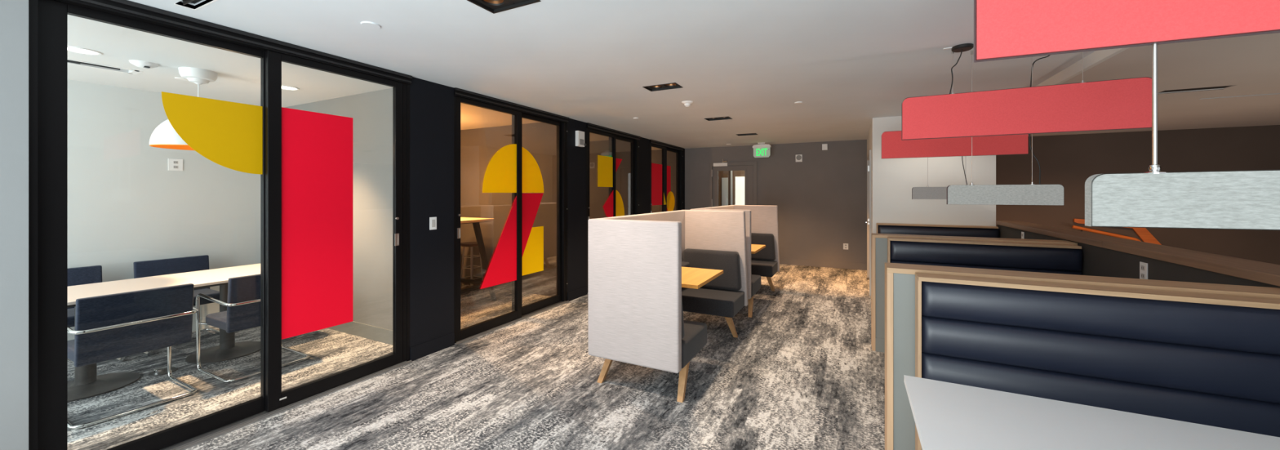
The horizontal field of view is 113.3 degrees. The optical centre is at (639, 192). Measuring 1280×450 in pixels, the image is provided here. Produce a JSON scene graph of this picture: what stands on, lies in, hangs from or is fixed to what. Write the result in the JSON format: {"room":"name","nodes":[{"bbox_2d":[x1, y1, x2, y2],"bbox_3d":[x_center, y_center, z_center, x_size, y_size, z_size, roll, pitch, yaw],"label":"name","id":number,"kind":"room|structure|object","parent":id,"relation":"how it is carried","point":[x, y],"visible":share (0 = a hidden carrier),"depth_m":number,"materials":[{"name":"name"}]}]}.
{"room":"common room","nodes":[
{"label":"common room","id":0,"kind":"room"},
{"bbox_2d":[0,0,28,449],"bbox_3d":[-4.251,0.230,-0.385,0.240,2.540,5.478,0,0,27],"label":"wall","id":1,"kind":"structure","parent":0,"point":[14,14],"depth_m":1.97,"materials":[{"name":"paint"}]},
{"bbox_2d":[67,79,260,340],"bbox_3d":[-5.459,0.230,3.543,0.100,2.540,4.000,0,0,27],"label":"wall","id":2,"kind":"structure","parent":0,"point":[126,206],"depth_m":4.25,"materials":[{"name":"paint"}]},
{"bbox_2d":[168,158,182,170],"bbox_3d":[-4.928,-0.300,4.473,0.008,0.125,0.110,0,0,27],"label":"wall outlet","id":3,"kind":"object","parent":2,"relation":"attached to","point":[174,164],"visible":1,"depth_m":4.47,"materials":[{"name":"white plastic"}]},
{"bbox_2d":[191,317,213,330],"bbox_3d":[-5.431,1.440,3.473,0.013,0.120,3.900,0,0,27],"label":"baseboard","id":4,"kind":"structure","parent":2,"relation":"attached to","point":[202,319],"depth_m":4.64,"materials":[{"name":"paint"}]},
{"bbox_2d":[284,88,392,329],"bbox_3d":[-3.312,0.230,4.643,2.740,2.540,0.060,0,0,27],"label":"wall","id":5,"kind":"structure","parent":0,"point":[371,113],"depth_m":4.33,"materials":[{"name":"paint"}]},
{"bbox_2d":[327,320,392,345],"bbox_3d":[-3.328,1.430,4.610,2.740,0.140,0.013,0,0,27],"label":"baseboard","id":6,"kind":"structure","parent":5,"relation":"attached to","point":[358,329],"depth_m":4.34,"materials":[{"name":"grey laminate"}]},
{"bbox_2d":[409,76,453,359],"bbox_3d":[-2.014,0.230,3.995,0.160,2.540,0.463,0,0,27],"label":"wall","id":7,"kind":"structure","parent":0,"point":[431,104],"depth_m":3.93,"materials":[{"name":"black paint"}]},
{"bbox_2d":[28,0,412,449],"bbox_3d":[-2.538,0.230,2.909,0.185,2.540,1.948,0,0,27],"label":"glass partition","id":8,"kind":"structure","parent":7,"relation":"attached to","point":[303,159],"depth_m":2.85,"materials":[{"name":"black metal"}]},
{"bbox_2d":[410,332,454,360],"bbox_3d":[-1.938,1.438,3.956,0.012,0.125,0.457,0,0,27],"label":"baseboard","id":9,"kind":"structure","parent":7,"relation":"attached to","point":[429,347],"depth_m":3.94,"materials":[{"name":"black paint"}]},
{"bbox_2d":[429,217,436,230],"bbox_3d":[-1.940,0.285,3.955,0.009,0.118,0.072,0,0,27],"label":"light switch","id":10,"kind":"object","parent":7,"relation":"attached to","point":[433,220],"visible":1,"depth_m":3.95,"materials":[{"name":"white plastic"}]},
{"bbox_2d":[67,263,884,449],"bbox_3d":[-1.203,1.560,3.073,8.120,0.120,14.400,0,0,27],"label":"floor","id":11,"kind":"structure","parent":0,"point":[802,372],"depth_m":3.27,"materials":[{"name":"carpet"}]},
{"bbox_2d":[67,265,124,361],"bbox_3d":[-4.934,1.087,3.591,0.608,0.824,0.591,0,0,27],"label":"chair","id":12,"kind":"object","parent":11,"relation":"on","point":[86,274],"visible":0.09,"depth_m":3.81,"materials":[{"name":"blue fabric"}]},
{"bbox_2d":[67,283,198,429],"bbox_3d":[-3.678,1.087,3.024,0.608,0.824,0.591,0,0,27],"label":"chair","id":13,"kind":"object","parent":11,"relation":"on","point":[110,326],"visible":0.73,"depth_m":2.88,"materials":[{"name":"blue fabric"}]},
{"bbox_2d":[147,367,177,376],"bbox_3d":[-3.997,1.484,3.532,0.170,0.032,0.170,0,0,27],"label":"outlet box","id":14,"kind":"object","parent":11,"relation":"on","point":[158,371],"visible":0.94,"depth_m":3.50,"materials":[{"name":"grey metal"}]},
{"bbox_2d":[67,263,260,402],"bbox_3d":[-4.106,1.129,3.559,0.840,0.742,2.050,0,0,27],"label":"meeting table","id":15,"kind":"object","parent":11,"relation":"on","point":[86,384],"visible":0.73,"depth_m":3.56,"materials":[{"name":"laminate"}]},
{"bbox_2d":[133,254,219,355],"bbox_3d":[-4.605,1.087,4.243,0.608,0.824,0.591,0,0,27],"label":"chair","id":16,"kind":"object","parent":11,"relation":"on","point":[189,264],"visible":0.23,"depth_m":4.31,"materials":[{"name":"blue fabric"}]},
{"bbox_2d":[195,273,309,382],"bbox_3d":[-3.346,1.087,3.680,0.608,0.824,0.591,0,0,27],"label":"chair","id":17,"kind":"object","parent":11,"relation":"on","point":[243,302],"visible":0.62,"depth_m":3.44,"materials":[{"name":"blue fabric"}]},
{"bbox_2d":[460,241,484,294],"bbox_3d":[-2.540,1.128,6.370,0.340,0.746,0.340,0,0,27],"label":"bar stool","id":18,"kind":"object","parent":11,"relation":"on","point":[472,244],"visible":0.73,"depth_m":6.32,"materials":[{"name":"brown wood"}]},
{"bbox_2d":[460,217,496,300],"bbox_3d":[-2.807,0.936,5.620,1.165,1.128,1.600,0,0,27],"label":"table","id":19,"kind":"object","parent":11,"relation":"on","point":[475,221],"visible":0.23,"depth_m":5.91,"materials":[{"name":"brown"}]},
{"bbox_2d":[587,209,748,402],"bbox_3d":[0.408,0.852,4.029,0.794,1.297,2.060,0,0,27],"label":"booth","id":20,"kind":"object","parent":11,"relation":"on","point":[647,269],"visible":1,"depth_m":3.19,"materials":[{"name":"grey fabric"}]},
{"bbox_2d":[681,296,684,339],"bbox_3d":[0.016,0.868,3.229,0.667,0.425,0.122,0,0,27],"label":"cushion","id":21,"kind":"object","parent":20,"relation":"on","point":[682,322],"depth_m":3.09,"materials":[{"name":"grey fabric"}]},
{"bbox_2d":[681,320,706,368],"bbox_3d":[0.126,1.178,3.431,0.699,0.180,0.582,0,0,27],"label":"seat cushion","id":22,"kind":"object","parent":20,"relation":"on","point":[695,338],"depth_m":3.28,"materials":[{"name":"grey fabric"}]},
{"bbox_2d":[683,248,741,290],"bbox_3d":[0.821,0.868,4.820,0.667,0.425,0.120,0,0,27],"label":"cushion","id":23,"kind":"object","parent":20,"relation":"on","point":[728,260],"depth_m":4.73,"materials":[{"name":"grey fabric"}]},
{"bbox_2d":[681,286,744,317],"bbox_3d":[0.742,1.181,4.643,0.707,0.173,0.507,0,0,27],"label":"seat cushion","id":24,"kind":"object","parent":20,"relation":"on","point":[726,303],"depth_m":4.44,"materials":[{"name":"grey fabric"}]},
{"bbox_2d":[690,204,779,317],"bbox_3d":[1.450,0.852,6.091,0.794,1.297,2.060,0,0,27],"label":"booth","id":25,"kind":"object","parent":11,"relation":"on","point":[762,251],"visible":0.42,"depth_m":6.73,"materials":[{"name":"grey fabric"}]},
{"bbox_2d":[751,274,760,297],"bbox_3d":[1.167,1.178,5.493,0.699,0.180,0.582,0,0,27],"label":"seat cushion","id":26,"kind":"object","parent":25,"relation":"on","point":[756,279],"depth_m":5.31,"materials":[{"name":"grey fabric"}]},
{"bbox_2d":[751,232,775,260],"bbox_3d":[1.862,0.868,6.882,0.667,0.425,0.120,0,0,27],"label":"cushion","id":27,"kind":"object","parent":25,"relation":"on","point":[768,253],"depth_m":6.76,"materials":[{"name":"grey fabric"}]},
{"bbox_2d":[751,259,777,276],"bbox_3d":[1.784,1.181,6.705,0.707,0.173,0.507,0,0,27],"label":"seat cushion","id":28,"kind":"object","parent":25,"relation":"on","point":[764,268],"depth_m":6.43,"materials":[{"name":"grey fabric"}]},
{"bbox_2d":[876,222,999,237],"bbox_3d":[3.709,0.956,5.246,1.312,1.088,0.620,0,0,27],"label":"bench","id":29,"kind":"object","parent":11,"relation":"on","point":[981,231],"visible":0.12,"depth_m":5.40,"materials":[{"name":"black leather"}]},
{"bbox_2d":[871,232,1077,352],"bbox_3d":[2.893,0.949,3.771,1.438,1.102,0.190,0,0,27],"label":"wall","id":30,"kind":"structure","parent":11,"relation":"on","point":[878,241],"depth_m":3.98,"materials":[{"name":"grey laminate"}]},
{"bbox_2d":[887,236,1082,275],"bbox_3d":[2.766,0.956,3.381,1.312,1.088,0.620,0,0,27],"label":"bench","id":31,"kind":"object","parent":11,"relation":"on","point":[1053,258],"visible":0.2,"depth_m":3.53,"materials":[{"name":"black leather"}]},
{"bbox_2d":[884,262,1279,449],"bbox_3d":[2.002,0.949,2.008,1.438,1.102,0.190,0,0,27],"label":"wall","id":32,"kind":"structure","parent":11,"relation":"on","point":[900,278],"depth_m":2.21,"materials":[{"name":"grey laminate"}]},
{"bbox_2d":[903,374,1279,449],"bbox_3d":[1.507,1.130,1.041,1.370,0.740,0.918,0,0,27],"label":"table","id":33,"kind":"object","parent":11,"relation":"on","point":[947,415],"visible":1,"depth_m":1.37,"materials":[{"name":"white laminate"}]},
{"bbox_2d":[915,271,1279,449],"bbox_3d":[1.875,0.956,1.618,1.312,1.088,0.620,0,0,27],"label":"bench","id":34,"kind":"object","parent":11,"relation":"on","point":[1211,359],"visible":0.64,"depth_m":1.78,"materials":[{"name":"blue leather"}]},
{"bbox_2d":[460,122,556,296],"bbox_3d":[-2.279,0.230,6.687,2.740,2.540,0.120,0,0,27],"label":"wall","id":35,"kind":"structure","parent":0,"point":[478,146],"depth_m":6.57,"materials":[{"name":"paint"}]},
{"bbox_2d":[567,118,586,292],"bbox_3d":[-0.967,0.230,6.068,0.160,2.540,0.470,0,0,27],"label":"wall","id":36,"kind":"structure","parent":0,"point":[576,155],"depth_m":6.00,"materials":[{"name":"black paint"}]},
{"bbox_2d":[453,87,569,345],"bbox_3d":[-1.471,0.230,5.020,0.185,2.540,1.856,0,0,27],"label":"door","id":37,"kind":"structure","parent":36,"relation":"in","point":[519,251],"depth_m":4.96,"materials":[{"name":"black metal"}]},
{"bbox_2d":[567,285,586,301],"bbox_3d":[-0.891,1.438,6.029,0.012,0.125,0.464,0,0,27],"label":"baseboard","id":38,"kind":"structure","parent":36,"relation":"attached to","point":[580,292],"depth_m":6.00,"materials":[{"name":"black paint"}]},
{"bbox_2d":[575,130,586,146],"bbox_3d":[-0.849,-0.775,6.045,0.079,0.220,0.175,0,0,27],"label":"alarm box","id":39,"kind":"object","parent":36,"relation":"attached to","point":[580,135],"visible":1,"depth_m":5.99,"materials":[{"name":"white plastic"}]},
{"bbox_2d":[579,138,583,145],"bbox_3d":[-0.832,-0.730,6.034,0.003,0.080,0.100,0,0,27],"label":"speaker grille","id":40,"kind":"object","parent":39,"relation":"attached to","point":[581,140],"depth_m":6.02,"materials":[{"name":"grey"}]},
{"bbox_2d":[67,0,1095,150],"bbox_3d":[-1.210,-1.165,3.076,8.106,0.250,14.400,0,0,27],"label":"ceiling","id":41,"kind":"structure","parent":0,"point":[849,64],"depth_m":3.26,"materials":[{"name":"paint"}]},
{"bbox_2d":[67,45,102,55],"bbox_3d":[-4.072,-1.037,3.072,0.192,0.006,0.192,0,0,27],"label":"recessed light","id":42,"kind":"object","parent":41,"relation":"in","point":[73,49],"visible":0.76,"depth_m":3.08,"materials":[{"name":"white plastic"}]},
{"bbox_2d":[67,58,142,74],"bbox_3d":[-4.715,-1.067,2.887,0.180,0.065,1.700,0,0,27],"label":"ceiling vent","id":43,"kind":"object","parent":41,"relation":"in","point":[69,60],"visible":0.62,"depth_m":3.48,"materials":[{"name":"white metal"}]},
{"bbox_2d":[128,59,159,68],"bbox_3d":[-3.966,-1.020,3.371,0.156,0.040,0.156,0,0,27],"label":"smoke detector","id":44,"kind":"object","parent":41,"relation":"attached to","point":[140,64],"visible":1,"depth_m":3.34,"materials":[{"name":"white plastic"}]},
{"bbox_2d":[174,77,187,79],"bbox_3d":[-4.170,-1.037,3.833,0.086,0.006,0.086,0,0,27],"label":"disc","id":45,"kind":"object","parent":41,"relation":"attached to","point":[179,78],"visible":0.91,"depth_m":3.82,"materials":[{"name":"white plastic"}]},
{"bbox_2d":[149,66,217,150],"bbox_3d":[-3.764,-0.710,3.594,0.550,0.661,0.550,0,0,27],"label":"dome pendant lamp","id":46,"kind":"object","parent":41,"relation":"hanging from","point":[164,135],"visible":0.26,"depth_m":3.48,"materials":[{"name":"white plastic"}]},
{"bbox_2d":[174,0,217,10],"bbox_3d":[-2.328,-1.059,2.249,0.485,0.042,0.085,0,0,27],"label":"ceiling vent","id":47,"kind":"object","parent":41,"relation":"in","point":[184,2],"visible":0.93,"depth_m":2.34,"materials":[{"name":"white plastic"}]},
{"bbox_2d":[281,84,299,90],"bbox_3d":[-3.479,-1.037,4.156,0.192,0.006,0.192,0,0,27],"label":"recessed light","id":48,"kind":"object","parent":41,"relation":"in","point":[283,86],"visible":0.68,"depth_m":4.16,"materials":[{"name":"white plastic"}]},
{"bbox_2d":[360,21,381,29],"bbox_3d":[-1.664,-1.036,2.605,0.106,0.008,0.106,0,0,27],"label":"disc","id":49,"kind":"object","parent":41,"relation":"attached to","point":[369,24],"visible":1,"depth_m":2.59,"materials":[{"name":"paint"}]},
{"bbox_2d":[466,0,541,13],"bbox_3d":[-0.736,-1.098,2.268,0.346,0.124,0.201,0,0,27],"label":"recessed light","id":50,"kind":"object","parent":41,"relation":"in","point":[494,6],"visible":1,"depth_m":2.35,"materials":[{"name":"black metal"}]},
{"bbox_2d":[642,82,682,91],"bbox_3d":[0.225,-1.098,4.136,0.346,0.124,0.201,0,0,27],"label":"recessed light","id":51,"kind":"object","parent":41,"relation":"in","point":[673,85],"visible":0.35,"depth_m":4.18,"materials":[{"name":"black metal"}]},
{"bbox_2d":[681,100,693,106],"bbox_3d":[0.541,-1.011,4.813,0.136,0.057,0.136,0,0,27],"label":"sensor","id":52,"kind":"object","parent":41,"relation":"attached to","point":[686,103],"visible":1,"depth_m":4.78,"materials":[{"name":"white plastic"}]},
{"bbox_2d":[704,115,732,120],"bbox_3d":[1.095,-1.098,5.892,0.346,0.124,0.201,0,0,27],"label":"recessed light","id":53,"kind":"object","parent":41,"relation":"in","point":[728,117],"visible":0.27,"depth_m":5.95,"materials":[{"name":"black metal"}]},
{"bbox_2d":[735,133,757,135],"bbox_3d":[1.898,-1.098,7.481,0.346,0.124,0.201,0,0,27],"label":"recessed light","id":54,"kind":"object","parent":41,"relation":"in","point":[748,134],"visible":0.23,"depth_m":7.55,"materials":[{"name":"black metal"}]},
{"bbox_2d":[752,142,771,157],"bbox_3d":[2.528,-0.889,8.750,0.364,0.302,0.100,0,0,27],"label":"exit sign","id":55,"kind":"object","parent":41,"relation":"hanging from","point":[760,150],"visible":1,"depth_m":8.72,"materials":[{"name":"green plastic"}]},
{"bbox_2d":[911,155,967,199],"bbox_3d":[3.407,-0.484,4.684,0.647,1.112,0.041,0,0,27],"label":"pendant lamp","id":56,"kind":"object","parent":41,"relation":"hanging from","point":[917,193],"visible":0.52,"depth_m":4.74,"materials":[{"name":"grey fabric"}]},
{"bbox_2d":[881,130,1028,158],"bbox_3d":[3.406,-0.721,4.620,1.318,0.638,0.124,0,0,27],"label":"pendant lamp","id":57,"kind":"object","parent":41,"relation":"hanging from","point":[892,145],"visible":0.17,"depth_m":4.63,"materials":[{"name":"red fabric"}]},
{"bbox_2d":[946,49,1064,205],"bbox_3d":[2.579,-0.477,3.002,0.644,1.125,0.041,0,0,27],"label":"pendant lamp","id":58,"kind":"object","parent":41,"relation":"hanging from","point":[1032,193],"visible":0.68,"depth_m":2.97,"materials":[{"name":"grey fabric"}]},
{"bbox_2d":[901,43,1151,140],"bbox_3d":[2.557,-0.721,2.856,1.328,0.638,0.128,0,0,27],"label":"pendant lamp","id":59,"kind":"object","parent":41,"relation":"hanging from","point":[1123,104],"visible":0.92,"depth_m":2.85,"materials":[{"name":"red plastic"}]},
{"bbox_2d":[973,0,1279,62],"bbox_3d":[1.746,-0.733,1.134,1.352,0.616,0.124,0,0,27],"label":"pendant lamp","id":60,"kind":"object","parent":41,"relation":"hanging from","point":[1004,29],"visible":1,"depth_m":1.29,"materials":[{"name":"red fabric"}]},
{"bbox_2d":[1084,41,1279,230],"bbox_3d":[1.698,-0.469,1.159,0.679,1.143,0.052,0,0,27],"label":"pendant lamp","id":61,"kind":"object","parent":41,"relation":"hanging from","point":[1153,198],"visible":1,"depth_m":1.21,"materials":[{"name":"grey fabric"}]},
{"bbox_2d":[589,139,631,218],"bbox_3d":[-1.269,0.230,8.686,2.740,2.540,0.120,0,0,27],"label":"wall","id":62,"kind":"structure","parent":0,"point":[598,196],"depth_m":8.32,"materials":[{"name":"paint"}]},
{"bbox_2d":[639,137,649,213],"bbox_3d":[0.016,0.230,8.014,0.160,2.540,0.470,0,0,27],"label":"wall","id":63,"kind":"structure","parent":0,"point":[644,143],"depth_m":7.97,"materials":[{"name":"black paint"}]},
{"bbox_2d":[586,122,640,293],"bbox_3d":[-0.455,0.230,7.031,0.185,2.540,1.710,0,0,27],"label":"door","id":64,"kind":"structure","parent":63,"relation":"in","point":[607,166],"depth_m":6.97,"materials":[{"name":"black aluminium"},{"name":"clear glass"},{"name":"aluminium"}]},
{"bbox_2d":[649,139,684,213],"bbox_3d":[0.540,0.230,9.001,0.185,2.540,1.765,0,0,27],"label":"door","id":65,"kind":"structure","parent":63,"relation":"in","point":[660,193],"depth_m":8.84,"materials":[{"name":"black metal"}]},
{"bbox_2d":[651,149,675,213],"bbox_3d":[-0.326,0.230,10.551,2.740,2.540,0.060,0,0,27],"label":"wall","id":66,"kind":"structure","parent":0,"point":[656,154],"depth_m":10.01,"materials":[{"name":"paint"}]},
{"bbox_2d":[682,148,684,209],"bbox_3d":[0.950,0.230,9.862,0.160,2.540,0.140,0,0,27],"label":"wall","id":67,"kind":"structure","parent":0,"point":[683,151],"depth_m":9.82,"materials":[{"name":"black paint"}]},
{"bbox_2d":[718,170,744,206],"bbox_3d":[2.830,0.200,10.811,1.900,2.600,0.050,0,0,27],"label":"wall","id":68,"kind":"structure","parent":0,"point":[722,174],"depth_m":11.03,"materials":[{"name":"brown paint"}]},
{"bbox_2d":[721,170,732,205],"bbox_3d":[2.283,0.350,11.018,0.305,2.300,0.076,0,0,40],"label":"trim","id":69,"kind":"structure","parent":68,"relation":"attached to","point":[724,180],"depth_m":11.03,"materials":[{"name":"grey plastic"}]},
{"bbox_2d":[735,176,744,204],"bbox_3d":[2.649,0.440,10.840,0.390,1.720,0.040,0,0,27],"label":"window","id":70,"kind":"structure","parent":68,"relation":"in","point":[740,180],"depth_m":10.86,"materials":[{"name":"white glass"}]},
{"bbox_2d":[684,139,866,262],"bbox_3d":[2.713,0.230,9.116,3.860,2.540,0.120,0,0,27],"label":"wall","id":71,"kind":"structure","parent":0,"point":[820,199],"depth_m":8.65,"materials":[{"name":"grey paint"}]},
{"bbox_2d":[708,159,756,207],"bbox_3d":[2.055,0.370,9.377,1.070,2.260,0.209,0,0,27],"label":"door","id":72,"kind":"structure","parent":71,"relation":"in","point":[749,168],"depth_m":9.32,"materials":[{"name":"grey paint"}]},
{"bbox_2d":[795,154,802,161],"bbox_3d":[3.294,-0.720,8.736,0.130,0.150,0.035,0,0,27],"label":"wall speaker","id":73,"kind":"object","parent":71,"relation":"attached to","point":[798,157],"visible":1,"depth_m":8.72,"materials":[{"name":"white plastic"}]},
{"bbox_2d":[795,155,801,159],"bbox_3d":[3.287,-0.732,8.722,0.104,0.104,0.004,0,0,27],"label":"grille","id":74,"kind":"object","parent":73,"relation":"attached to","point":[797,157],"depth_m":8.72,"materials":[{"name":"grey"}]},
{"bbox_2d":[779,257,866,270],"bbox_3d":[2.727,1.433,9.033,3.760,0.135,0.015,0,0,27],"label":"baseboard","id":75,"kind":"structure","parent":71,"relation":"attached to","point":[829,264],"depth_m":8.52,"materials":[{"name":"grey paint"}]},
{"bbox_2d":[822,143,827,150],"bbox_3d":[3.732,-0.927,8.512,0.100,0.125,0.040,0,0,27],"label":"detector","id":76,"kind":"object","parent":71,"relation":"attached to","point":[824,146],"visible":1,"depth_m":8.49,"materials":[{"name":"white plastic"}]},
{"bbox_2d":[843,243,848,249],"bbox_3d":[4.078,1.060,8.354,0.090,0.118,0.008,0,0,27],"label":"wall outlet","id":77,"kind":"object","parent":71,"relation":"attached to","point":[845,245],"visible":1,"depth_m":8.35,"materials":[{"name":"white plastic"}]},
{"bbox_2d":[866,117,882,233],"bbox_3d":[3.869,0.230,6.991,0.120,2.540,2.630,0,0,27],"label":"wall","id":78,"kind":"structure","parent":0,"point":[873,139],"depth_m":5.82,"materials":[{"name":"white paint"}]},
{"bbox_2d":[865,149,871,295],"bbox_3d":[3.726,0.435,6.829,0.129,2.130,1.550,0,0,27],"label":"door","id":79,"kind":"structure","parent":78,"relation":"in","point":[868,221],"depth_m":6.15,"materials":[{"name":"grey metal"}]},
{"bbox_2d":[882,115,995,226],"bbox_3d":[4.470,0.230,6.688,1.226,2.540,2.630,0,0,27],"label":"wall","id":80,"kind":"structure","parent":0,"point":[900,175],"depth_m":5.54,"materials":[{"name":"paint"}]},
{"bbox_2d":[1035,47,1129,86],"bbox_3d":[1.807,-1.097,0.022,0.034,0.287,11.670,0,0,27],"label":"trim","id":81,"kind":"structure","parent":80,"relation":"attached to","point":[1096,57],"depth_m":3.28,"materials":[{"name":"white paint"}]},
{"bbox_2d":[995,124,1279,264],"bbox_3d":[8.053,0.730,6.418,5.414,3.940,0.120,0,0,27],"label":"wall","id":82,"kind":"structure","parent":0,"point":[1068,161],"depth_m":6.49,"materials":[{"name":"paint"}]},
{"bbox_2d":[1071,225,1141,241],"bbox_3d":[7.402,0.776,6.565,1.043,0.522,0.204,0,0,27],"label":"stair handrail","id":83,"kind":"object","parent":82,"relation":"attached to","point":[1082,228],"visible":0.53,"depth_m":6.55,"materials":[{"name":"orange wood"}]},
{"bbox_2d":[1073,218,1161,244],"bbox_3d":[7.644,0.877,6.535,1.350,0.925,0.036,0,0,27],"label":"stair skirt board","id":84,"kind":"object","parent":82,"relation":"attached to","point":[1144,235],"visible":0.38,"depth_m":6.47,"materials":[{"name":"orange wood"}]},
{"bbox_2d":[997,224,1279,287],"bbox_3d":[1.903,1.545,-0.009,0.195,2.310,11.700,0,0,27],"label":"wall","id":85,"kind":"structure","parent":0,"point":[1096,260],"depth_m":2.75,"materials":[{"name":"paint"}]},
{"bbox_2d":[1021,231,1024,239],"bbox_3d":[4.045,0.470,4.455,0.008,0.118,0.072,0,0,27],"label":"wall outlet","id":86,"kind":"object","parent":85,"relation":"attached to","point":[1022,233],"visible":0.56,"depth_m":4.43,"materials":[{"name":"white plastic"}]},
{"bbox_2d":[995,220,1279,286],"bbox_3d":[1.919,0.367,0.011,0.244,0.045,11.750,0,0,27],"label":"trim","id":87,"kind":"structure","parent":85,"relation":"on","point":[1254,270],"depth_m":2.44,"materials":[{"name":"brown wood"}]},
{"bbox_2d":[1139,261,1147,279],"bbox_3d":[3.109,0.488,2.603,0.008,0.118,0.072,0,0,27],"label":"wall outlet","id":88,"kind":"object","parent":85,"relation":"attached to","point":[1143,266],"visible":0.73,"depth_m":2.60,"materials":[{"name":"white plastic"}]},
{"bbox_2d":[1028,32,1279,136],"bbox_3d":[4.839,-1.103,0.020,5.380,0.300,14.400,0,0,27],"label":"ceiling","id":89,"kind":"structure","parent":0,"point":[1251,64],"depth_m":3.47,"materials":[{"name":"paint"}]},
{"bbox_2d":[1158,84,1233,93],"bbox_3d":[5.115,-0.962,3.892,0.440,0.022,0.161,0,0,27],"label":"ceiling recess slot","id":90,"kind":"object","parent":89,"relation":"attached to","point":[1222,86],"visible":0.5,"depth_m":3.91,"materials":[{"name":"black metal"}]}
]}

